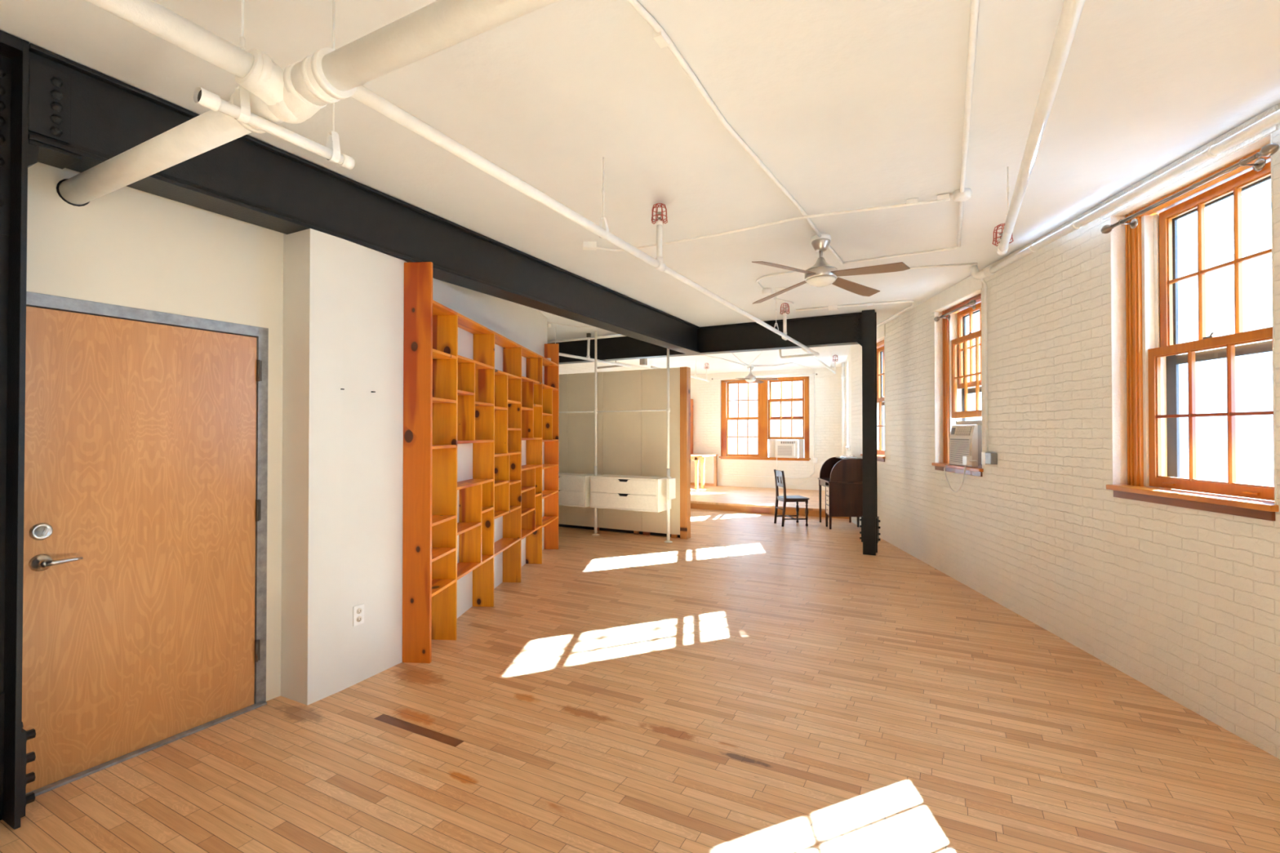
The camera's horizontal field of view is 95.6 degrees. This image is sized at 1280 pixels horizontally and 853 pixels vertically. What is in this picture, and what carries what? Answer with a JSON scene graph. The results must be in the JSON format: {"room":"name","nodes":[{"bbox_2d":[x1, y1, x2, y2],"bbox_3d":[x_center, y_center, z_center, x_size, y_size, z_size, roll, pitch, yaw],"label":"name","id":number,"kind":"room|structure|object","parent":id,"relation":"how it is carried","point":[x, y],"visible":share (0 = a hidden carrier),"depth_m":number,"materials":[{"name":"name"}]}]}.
{"room":"loft apartment","nodes":[
{"label":"loft apartment","id":0,"kind":"room"},
{"bbox_2d":[26,161,283,701],"bbox_3d":[-3.566,0.002,0.705,0.140,3.050,6.100,0,-1,28],"label":"wall","id":1,"kind":"structure","parent":0,"point":[127,246],"depth_m":2.91,"materials":[{"name":"paint"}]},
{"bbox_2d":[22,291,268,793],"bbox_3d":[-2.390,0.493,2.835,0.175,2.112,1.055,0,-1,28],"label":"door","id":2,"kind":"structure","parent":1,"relation":"in","point":[144,582],"depth_m":2.76,"materials":[{"name":"brown wood"}]},
{"bbox_2d":[26,701,266,796],"bbox_3d":[-2.330,1.543,2.824,0.040,0.012,0.970,0,-1,28],"label":"trim","id":3,"kind":"structure","parent":1,"relation":"attached to","point":[60,783],"depth_m":2.74,"materials":[{"name":"metal"}]},
{"bbox_2d":[56,0,558,206],"bbox_3d":[-1.156,-1.062,-0.877,5.609,0.159,4.948,0,-1,28],"label":"pipe","id":4,"kind":"object","parent":1,"relation":"attached to","point":[294,94],"visible":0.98,"depth_m":1.66,"materials":[{"name":"metal"}]},
{"bbox_2d":[280,228,547,705],"bbox_3d":[-1.526,0.052,5.489,0.534,3.050,4.530,0,-1,11],"label":"wall","id":5,"kind":"structure","parent":0,"point":[342,472],"depth_m":3.45,"materials":[{"name":"white paint"}]},
{"bbox_2d":[352,604,364,626],"bbox_3d":[-1.705,1.143,3.517,0.009,0.118,0.072,0,-1,28],"label":"power outlet","id":6,"kind":"object","parent":5,"relation":"attached to","point":[358,611],"visible":1,"depth_m":3.51,"materials":[{"name":"white plastic"}]},
{"bbox_2d":[356,608,361,613],"bbox_3d":[-1.702,1.119,3.516,0.002,0.034,0.034,0,-1,28],"label":"socket","id":7,"kind":"object","parent":6,"relation":"attached to","point":[358,610],"depth_m":3.52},
{"bbox_2d":[356,616,361,622],"bbox_3d":[-1.702,1.167,3.516,0.002,0.034,0.034,0,-1,28],"label":"socket","id":8,"kind":"object","parent":6,"relation":"attached to","point":[358,618],"depth_m":3.51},
{"bbox_2d":[559,360,649,374],"bbox_3d":[-1.795,0.100,10.180,0.120,3.050,12.300,0,-1,28],"label":"wall","id":9,"kind":"structure","parent":0,"point":[583,367],"depth_m":11.53,"materials":[{"name":"paint"}]},
{"bbox_2d":[0,508,1279,852],"bbox_3d":[-0.359,1.633,5.109,8.643,0.120,21.439,0,-1,8],"label":"floor","id":10,"kind":"structure","parent":0,"point":[749,682],"depth_m":2.84,"materials":[{"name":"brown wood"}]},
{"bbox_2d":[0,30,39,830],"bbox_3d":[-2.545,0.020,2.180,0.220,3.045,0.364,0,-1,28],"label":"steel column","id":11,"kind":"structure","parent":10,"relation":"on","point":[16,154],"depth_m":2.26,"materials":[{"name":"black metal"}]},
{"bbox_2d":[27,43,699,354],"bbox_3d":[-0.858,-1.274,5.378,0.222,0.391,6.928,0,-1,28],"label":"steel beam","id":12,"kind":"structure","parent":11,"relation":"attached to","point":[81,117],"depth_m":3.22,"materials":[{"name":"black metal"}]},
{"bbox_2d":[402,262,559,663],"bbox_3d":[-1.316,0.239,5.712,0.188,2.680,3.761,0,-1,5],"label":"bookshelf","id":13,"kind":"object","parent":10,"relation":"on","point":[451,399],"visible":1,"depth_m":4.62,"materials":[{"name":"brown wood"}]},
{"bbox_2d":[591,330,599,535],"bbox_3d":[-0.657,0.092,8.614,0.116,3.035,0.116,0,-1,28],"label":"pole","id":14,"kind":"object","parent":10,"relation":"on","point":[595,331],"visible":0.96,"depth_m":8.60,"materials":[{"name":"white metal"}]},
{"bbox_2d":[559,410,594,413],"bbox_3d":[-1.144,-0.218,8.876,1.057,0.021,0.022,0,-1,28],"label":"crossbar","id":15,"kind":"object","parent":14,"relation":"attached to","point":[593,411],"visible":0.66,"depth_m":8.79,"materials":[{"name":"white metal"}]},
{"bbox_2d":[558,472,600,506],"bbox_3d":[-1.172,0.953,8.883,1.088,0.453,0.432,0,-1,28],"label":"drawer unit","id":16,"kind":"object","parent":14,"relation":"attached to","point":[574,489],"visible":0.33,"depth_m":8.54,"materials":[{"name":"white laminate"}]},
{"bbox_2d":[590,474,671,512],"bbox_3d":[-0.138,0.948,8.334,1.096,0.453,0.432,0,-1,28],"label":"drawer unit","id":17,"kind":"object","parent":14,"relation":"attached to","point":[622,492],"visible":0.97,"depth_m":8.12,"materials":[{"name":"white laminate"}]},
{"bbox_2d":[558,366,690,539],"bbox_3d":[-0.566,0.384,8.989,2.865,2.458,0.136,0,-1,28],"label":"wardrobe","id":18,"kind":"object","parent":10,"relation":"on","point":[633,443],"depth_m":8.72,"materials":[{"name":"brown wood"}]},
{"bbox_2d":[664,348,675,542],"bbox_3d":[0.394,0.086,8.050,0.124,3.035,0.210,0,-1,28],"label":"pole","id":19,"kind":"object","parent":10,"relation":"on","point":[668,409],"depth_m":8.04,"materials":[{"name":"white metal"}]},
{"bbox_2d":[596,409,666,412],"bbox_3d":[-0.132,-0.224,8.338,1.142,0.021,0.022,0,-1,28],"label":"crossbar","id":20,"kind":"object","parent":19,"relation":"attached to","point":[632,410],"visible":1,"depth_m":8.31,"materials":[{"name":"white metal"}]},
{"bbox_2d":[690,484,848,519],"bbox_3d":[2.498,1.577,12.737,5.050,0.150,3.430,0,-1,28],"label":"platform","id":21,"kind":"object","parent":10,"relation":"on","point":[723,498],"visible":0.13,"depth_m":11.78,"materials":[{"name":"brown wood"}]},
{"bbox_2d":[690,453,718,489],"bbox_3d":[1.244,1.116,14.591,1.060,0.810,1.240,0,-1,28],"label":"table","id":22,"kind":"object","parent":21,"relation":"on","point":[695,457],"visible":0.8,"depth_m":14.16,"materials":[{"name":"brown wood"}]},
{"bbox_2d":[690,399,693,453],"bbox_3d":[1.181,-0.003,15.242,0.370,1.438,0.230,0,-1,28],"label":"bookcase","id":23,"kind":"object","parent":22,"relation":"on","point":[691,400],"visible":0.19,"depth_m":15.18,"materials":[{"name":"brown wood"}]},
{"bbox_2d":[841,362,844,455],"bbox_3d":[4.454,0.054,12.694,0.074,2.895,0.076,0,-1,28],"label":"riser pipe","id":24,"kind":"object","parent":21,"relation":"on","point":[842,363],"visible":0.83,"depth_m":12.67,"materials":[{"name":"metal"}]},
{"bbox_2d":[773,469,809,526],"bbox_3d":[2.491,1.169,9.571,0.461,0.905,0.430,0,-1,-8],"label":"chair","id":25,"kind":"object","parent":10,"relation":"on","point":[780,482],"visible":1,"depth_m":9.46,"materials":[{"name":"brown wood"}]},
{"bbox_2d":[817,457,862,529],"bbox_3d":[3.261,1.063,9.451,0.547,1.110,0.777,0,-1,5],"label":"desk","id":26,"kind":"object","parent":10,"relation":"on","point":[842,477],"visible":0.96,"depth_m":9.08,"materials":[{"name":"brown wood"}]},
{"bbox_2d":[840,455,857,457],"bbox_3d":[3.405,0.488,9.449,0.200,0.035,0.338,0,-1,5],"label":"plastic sheet","id":27,"kind":"object","parent":26,"relation":"on","point":[843,456],"visible":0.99,"depth_m":9.32,"materials":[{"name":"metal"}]},
{"bbox_2d":[856,309,880,555],"bbox_3d":[2.878,0.073,7.303,0.273,3.045,0.200,0,-1,28],"label":"steel column","id":28,"kind":"structure","parent":10,"relation":"on","point":[869,526],"depth_m":7.21,"materials":[{"name":"black metal"}]},
{"bbox_2d":[548,312,862,364],"bbox_3d":[0.503,-1.248,8.691,5.348,0.375,0.190,0,-1,28],"label":"steel beam","id":29,"kind":"structure","parent":28,"relation":"attached to","point":[846,329],"depth_m":8.14,"materials":[{"name":"black metal"}]},
{"bbox_2d":[0,0,1279,374],"bbox_3d":[-0.359,-1.552,5.142,8.643,0.150,21.439,0,-1,8],"label":"ceiling","id":30,"kind":"structure","parent":0,"point":[849,104],"depth_m":2.79,"materials":[{"name":"paint"}]},
{"bbox_2d":[193,0,355,169],"bbox_3d":[-1.169,-1.224,1.901,0.047,0.574,0.490,0,-1,28],"label":"pipe","id":31,"kind":"object","parent":30,"relation":"hanging from","point":[240,110],"visible":0.91,"depth_m":1.84,"materials":[{"name":"metal"}]},
{"bbox_2d":[546,322,595,328],"bbox_3d":[-0.644,-1.420,8.169,1.577,0.050,0.472,0,-1,-3],"label":"conduit","id":32,"kind":"object","parent":30,"relation":"attached to","point":[548,326],"visible":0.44,"depth_m":8.19,"materials":[{"name":"metal"}]},
{"bbox_2d":[351,84,819,356],"bbox_3d":[0.790,-1.251,5.094,0.115,0.454,7.445,0,-1,28],"label":"pipe","id":33,"kind":"object","parent":30,"relation":"hanging from","point":[363,95],"visible":0.98,"depth_m":2.75,"materials":[{"name":"metal"}]},
{"bbox_2d":[546,325,631,367],"bbox_3d":[-0.726,-1.229,8.891,2.142,0.419,1.845,0,-1,-13],"label":"pipe","id":34,"kind":"object","parent":30,"relation":"hanging from","point":[588,337],"visible":0.55,"depth_m":8.91,"materials":[{"name":"metal"}]},
{"bbox_2d":[596,360,622,368],"bbox_3d":[-0.575,-1.251,10.849,0.621,0.324,0.040,0,-1,28],"label":"drain pipe","id":35,"kind":"object","parent":30,"relation":"attached to","point":[613,366],"visible":0.41,"depth_m":10.85,"materials":[{"name":"metal"}]},
{"bbox_2d":[640,358,647,365],"bbox_3d":[0.061,-1.248,10.149,0.100,0.345,0.100,0,-1,28],"label":"junction box","id":36,"kind":"object","parent":30,"relation":"hanging from","point":[643,362],"visible":0.49,"depth_m":10.10,"materials":[{"name":"metal"}]},
{"bbox_2d":[650,363,709,382],"bbox_3d":[0.878,-1.204,11.459,0.115,0.415,3.043,0,-1,25],"label":"pipe","id":37,"kind":"object","parent":30,"relation":"hanging from","point":[651,366],"visible":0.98,"depth_m":12.32,"materials":[{"name":"metal"}]},
{"bbox_2d":[690,355,745,365],"bbox_3d":[1.554,-1.393,12.041,2.685,0.021,0.570,1,-1,-41],"label":"conduit","id":38,"kind":"object","parent":30,"relation":"attached to","point":[691,355],"visible":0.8,"depth_m":11.85,"materials":[{"name":"metal"}]},
{"bbox_2d":[626,0,821,237],"bbox_3d":[-0.589,-1.500,0.952,0.097,0.035,8.101,0,-1,29],"label":"conduit","id":39,"kind":"object","parent":30,"relation":"attached to","point":[660,37],"visible":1,"depth_m":2.55,"materials":[{"name":"metal"}]},
{"bbox_2d":[730,352,748,365],"bbox_3d":[1.634,-1.400,11.291,0.918,0.021,3.862,0,-1,37],"label":"conduit","id":40,"kind":"object","parent":30,"relation":"attached to","point":[731,353],"visible":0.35,"depth_m":12.12,"materials":[{"name":"metal"}]},
{"bbox_2d":[724,364,778,383],"bbox_3d":[2.521,-1.201,13.224,1.005,0.385,1.005,0,-1,-9],"label":"ceiling fan","id":41,"kind":"object","parent":30,"relation":"hanging from","point":[750,377],"visible":0.99,"depth_m":13.15,"materials":[{"name":"paint"}]},
{"bbox_2d":[750,351,761,364],"bbox_3d":[1.993,-1.405,10.888,0.547,0.019,4.248,0,-1,20],"label":"conduit","id":42,"kind":"object","parent":30,"relation":"attached to","point":[760,351],"visible":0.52,"depth_m":11.83,"materials":[{"name":"metal"}]},
{"bbox_2d":[582,197,950,251],"bbox_3d":[0.790,-1.460,4.277,2.639,0.050,0.240,0,-1,21],"label":"conduit","id":43,"kind":"object","parent":30,"relation":"attached to","point":[587,245],"visible":0.93,"depth_m":4.12,"materials":[{"name":"metal"}]},
{"bbox_2d":[755,271,799,294],"bbox_3d":[1.355,-1.443,5.841,0.381,0.052,0.782,0,-1,2],"label":"conduit","id":44,"kind":"object","parent":30,"relation":"attached to","point":[764,291],"visible":0.91,"depth_m":5.99,"materials":[{"name":"metal"}]},
{"bbox_2d":[754,362,811,368],"bbox_3d":[3.449,-1.382,13.114,1.530,0.019,0.782,0,-1,-18],"label":"conduit","id":45,"kind":"object","parent":30,"relation":"attached to","point":[789,362],"visible":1,"depth_m":13.18,"materials":[{"name":"metal"}]},
{"bbox_2d":[773,297,793,304],"bbox_3d":[1.660,-1.449,6.692,0.373,0.019,0.020,1,-1,-42],"label":"conduit","id":46,"kind":"object","parent":30,"relation":"attached to","point":[780,300],"visible":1,"depth_m":6.69,"materials":[{"name":"metal"}]},
{"bbox_2d":[778,349,815,358],"bbox_3d":[2.361,-1.234,8.633,0.609,0.403,0.064,0,-1,37],"label":"branch","id":47,"kind":"object","parent":30,"relation":"hanging from","point":[780,350],"visible":0.67,"depth_m":8.66,"materials":[{"name":"paint"}]},
{"bbox_2d":[800,347,838,373],"bbox_3d":[3.038,-1.242,9.697,0.115,0.375,3.955,0,-1,25],"label":"pipe","id":48,"kind":"object","parent":30,"relation":"hanging from","point":[802,348],"visible":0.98,"depth_m":10.67,"materials":[{"name":"metal"}]},
{"bbox_2d":[751,233,910,303],"bbox_3d":[1.420,-1.281,4.537,1.075,0.404,1.060,0,-1,11],"label":"ceiling fan","id":49,"kind":"object","parent":30,"relation":"hanging from","point":[821,274],"visible":1,"depth_m":4.47,"materials":[{"name":"paint"}]},
{"bbox_2d":[827,244,843,264],"bbox_3d":[1.632,-1.466,4.889,0.024,0.023,0.701,0,-1,30],"label":"conduit","id":50,"kind":"object","parent":30,"relation":"attached to","point":[829,247],"visible":0.66,"depth_m":4.93,"materials":[{"name":"metal"}]},
{"bbox_2d":[795,300,914,326],"bbox_3d":[3.240,-1.419,8.249,1.320,0.050,3.128,0,-1,28],"label":"conduit","id":51,"kind":"object","parent":30,"relation":"attached to","point":[830,308],"visible":0.81,"depth_m":6.96,"materials":[{"name":"metal"}]},
{"bbox_2d":[843,245,957,264],"bbox_3d":[2.221,-1.468,4.985,0.940,0.017,0.095,0,-1,34],"label":"conduit","id":52,"kind":"object","parent":30,"relation":"attached to","point":[956,246],"visible":0.96,"depth_m":4.97,"materials":[{"name":"metal"}]},
{"bbox_2d":[909,262,977,269],"bbox_3d":[2.484,-1.464,5.372,1.144,0.017,0.037,0,-1,16],"label":"conduit","id":53,"kind":"object","parent":30,"relation":"attached to","point":[969,264],"visible":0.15,"depth_m":5.28,"materials":[{"name":"metal"}]},
{"bbox_2d":[937,0,979,247],"bbox_3d":[0.471,-1.494,0.818,0.190,0.051,8.860,0,-1,28],"label":"conduit","id":54,"kind":"object","parent":30,"relation":"attached to","point":[962,194],"visible":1,"depth_m":2.77,"materials":[{"name":"metal"}]},
{"bbox_2d":[991,0,1084,255],"bbox_3d":[0.722,-1.329,0.704,0.115,0.389,6.898,0,-1,28],"label":"pipe","id":55,"kind":"object","parent":30,"relation":"hanging from","point":[1072,10],"visible":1,"depth_m":2.07,"materials":[{"name":"metal"}]},
{"bbox_2d":[690,366,845,490],"bbox_3d":[3.123,0.145,14.515,4.900,3.050,0.270,0,-1,28],"label":"wall","id":56,"kind":"structure","parent":0,"point":[706,396],"depth_m":14.29,"materials":[{"name":"paint"}]},
{"bbox_2d":[711,373,817,379],"bbox_3d":[3.036,-1.232,14.366,2.660,0.040,0.100,0,-1,28],"label":"curtain rod","id":57,"kind":"object","parent":56,"relation":"attached to","point":[816,373],"visible":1,"depth_m":14.26,"materials":[{"name":"paint"}]},
{"bbox_2d":[719,376,810,461],"bbox_3d":[3.104,-0.185,14.483,2.300,2.030,0.250,0,-1,28],"label":"window","id":58,"kind":"structure","parent":56,"relation":"in","point":[764,399],"depth_m":14.44,"materials":[{"name":"brown wood"}]},
{"bbox_2d":[768,439,810,485],"bbox_3d":[3.702,0.865,14.238,1.036,1.114,0.463,0,-1,28],"label":"air conditioner","id":59,"kind":"object","parent":58,"relation":"in","point":[778,448],"visible":0.88,"depth_m":14.08,"materials":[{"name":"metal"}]},
{"bbox_2d":[777,445,791,455],"bbox_3d":[3.517,0.588,14.101,0.340,0.245,0.008,0,-1,28],"label":"grille","id":60,"kind":"object","parent":59,"relation":"attached to","point":[782,450],"depth_m":14.09,"materials":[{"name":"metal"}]},
{"bbox_2d":[717,372,817,478],"bbox_3d":[3.066,-0.017,14.366,2.580,2.529,0.050,0,-1,28],"label":"conduit","id":61,"kind":"object","parent":56,"relation":"attached to","point":[815,460],"visible":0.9,"depth_m":13.80,"materials":[{"name":"metal"}]},
{"bbox_2d":[845,344,851,455],"bbox_3d":[4.313,0.115,11.613,0.270,3.050,3.844,0,-1,18],"label":"wall","id":62,"kind":"structure","parent":0,"point":[849,358],"depth_m":10.91,"materials":[{"name":"paint"}]},
{"bbox_2d":[846,362,848,447],"bbox_3d":[4.312,-0.423,11.921,0.089,1.732,1.024,0,-1,18],"label":"trim","id":63,"kind":"structure","parent":62,"relation":"attached to","point":[847,424],"depth_m":12.41,"materials":[{"name":"paint"}]},
{"bbox_2d":[851,102,1279,759],"bbox_3d":[3.018,0.012,1.657,0.270,3.050,16.420,0,-1,5],"label":"wall","id":64,"kind":"structure","parent":0,"point":[1183,602],"depth_m":4.19,"materials":[{"name":"brick"}]},
{"bbox_2d":[860,324,884,347],"bbox_3d":[3.484,-1.350,8.707,0.013,0.170,1.140,0,-1,5],"label":"trim","id":65,"kind":"structure","parent":64,"relation":"attached to","point":[881,330],"depth_m":8.30,"materials":[{"name":"paint"}]},
{"bbox_2d":[860,339,885,462],"bbox_3d":[3.598,-0.380,8.674,0.290,1.770,1.077,0,-1,5],"label":"window","id":66,"kind":"structure","parent":64,"relation":"in","point":[880,345],"depth_m":8.97,"materials":[{"name":"brown wood"}]},
{"bbox_2d":[876,336,884,423],"bbox_3d":[3.529,-0.404,8.679,0.089,1.727,1.054,0,-1,5],"label":"trim","id":67,"kind":"structure","parent":64,"relation":"attached to","point":[883,337],"depth_m":8.16,"materials":[{"name":"paint"}]},
{"bbox_2d":[933,299,976,321],"bbox_3d":[3.192,-1.157,5.860,0.103,0.070,0.872,0,-1,5],"label":"curtain rod","id":68,"kind":"object","parent":64,"relation":"attached to","point":[972,302],"visible":1,"depth_m":5.77,"materials":[{"name":"grey metal"}]},
{"bbox_2d":[931,269,982,312],"bbox_3d":[3.249,-1.378,5.988,0.013,0.170,1.140,0,-1,5],"label":"trim","id":69,"kind":"structure","parent":64,"relation":"attached to","point":[969,285],"depth_m":5.94,"materials":[{"name":"paint"}]},
{"bbox_2d":[931,293,983,476],"bbox_3d":[3.364,-0.408,5.954,0.290,1.770,1.077,0,-1,5],"label":"window","id":70,"kind":"structure","parent":64,"relation":"in","point":[956,390],"depth_m":6.27,"materials":[{"name":"brown wood"}]},
{"bbox_2d":[943,420,982,492],"bbox_3d":[3.398,0.304,5.822,0.480,0.728,0.800,0,-1,5],"label":"air conditioner","id":71,"kind":"object","parent":70,"relation":"in","point":[965,437],"visible":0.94,"depth_m":5.75,"materials":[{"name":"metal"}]},
{"bbox_2d":[955,426,971,435],"bbox_3d":[3.251,0.047,5.832,0.025,0.086,0.310,0,-1,5],"label":"vent","id":72,"kind":"object","parent":71,"relation":"attached to","point":[959,430],"depth_m":5.82,"materials":[{"name":"beige plastic"}]},
{"bbox_2d":[933,288,982,468],"bbox_3d":[3.294,-0.432,5.959,0.089,1.727,1.054,0,-1,5],"label":"trim","id":73,"kind":"structure","parent":64,"relation":"attached to","point":[938,326],"depth_m":6.48,"materials":[{"name":"paint"}]},
{"bbox_2d":[980,278,997,465],"bbox_3d":[3.160,-0.516,5.274,0.069,1.730,0.180,0,-1,5],"label":"conduit","id":74,"kind":"object","parent":64,"relation":"attached to","point":[987,458],"visible":0.95,"depth_m":5.32,"materials":[{"name":"metal"}]},
{"bbox_2d":[968,109,1279,279],"bbox_3d":[2.794,-1.449,1.582,0.162,0.135,7.603,0,-1,5],"label":"pipe","id":75,"kind":"object","parent":64,"relation":"attached to","point":[1213,151],"visible":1,"depth_m":3.37,"materials":[{"name":"metal"}]},
{"bbox_2d":[1100,142,1279,233],"bbox_3d":[2.962,-1.260,3.186,0.103,0.070,1.122,0,-1,5],"label":"curtain rod","id":76,"kind":"object","parent":64,"relation":"attached to","point":[1268,149],"visible":1,"depth_m":2.95,"materials":[{"name":"grey metal"}]},
{"bbox_2d":[1102,105,1278,219],"bbox_3d":[3.014,-1.434,3.268,0.013,0.115,1.140,0,-1,5],"label":"trim","id":77,"kind":"structure","parent":64,"relation":"attached to","point":[1275,108],"depth_m":3.12,"materials":[{"name":"paint"}]},
{"bbox_2d":[1106,148,1279,520],"bbox_3d":[3.129,-0.464,3.235,0.290,1.825,1.077,0,-1,5],"label":"window","id":78,"kind":"structure","parent":64,"relation":"in","point":[1153,348],"depth_m":3.53,"materials":[{"name":"brown wood"}]},
{"bbox_2d":[1110,132,1276,505],"bbox_3d":[3.060,-0.487,3.239,0.089,1.782,1.054,0,-1,5],"label":"trim","id":79,"kind":"structure","parent":64,"relation":"attached to","point":[1117,234],"depth_m":3.75,"materials":[{"name":"paint"}]},
{"label":"outside","id":80,"kind":"structure","parent":0,"visible":0},
{"bbox_3d":[15.867,8.708,8.468,140.000,0.200,150.000,0,-1,28],"label":"ground","id":81,"kind":"structure","parent":80,"visible":0},
{"bbox_2d":[728,250,1273,486],"bbox_3d":[13.852,0.900,36.738,70.000,16.000,12.100,0,-1,28],"label":"building","id":82,"kind":"structure","parent":81,"relation":"on","point":[1253,372],"depth_m":24.46,"materials":[{"name":"metal"}]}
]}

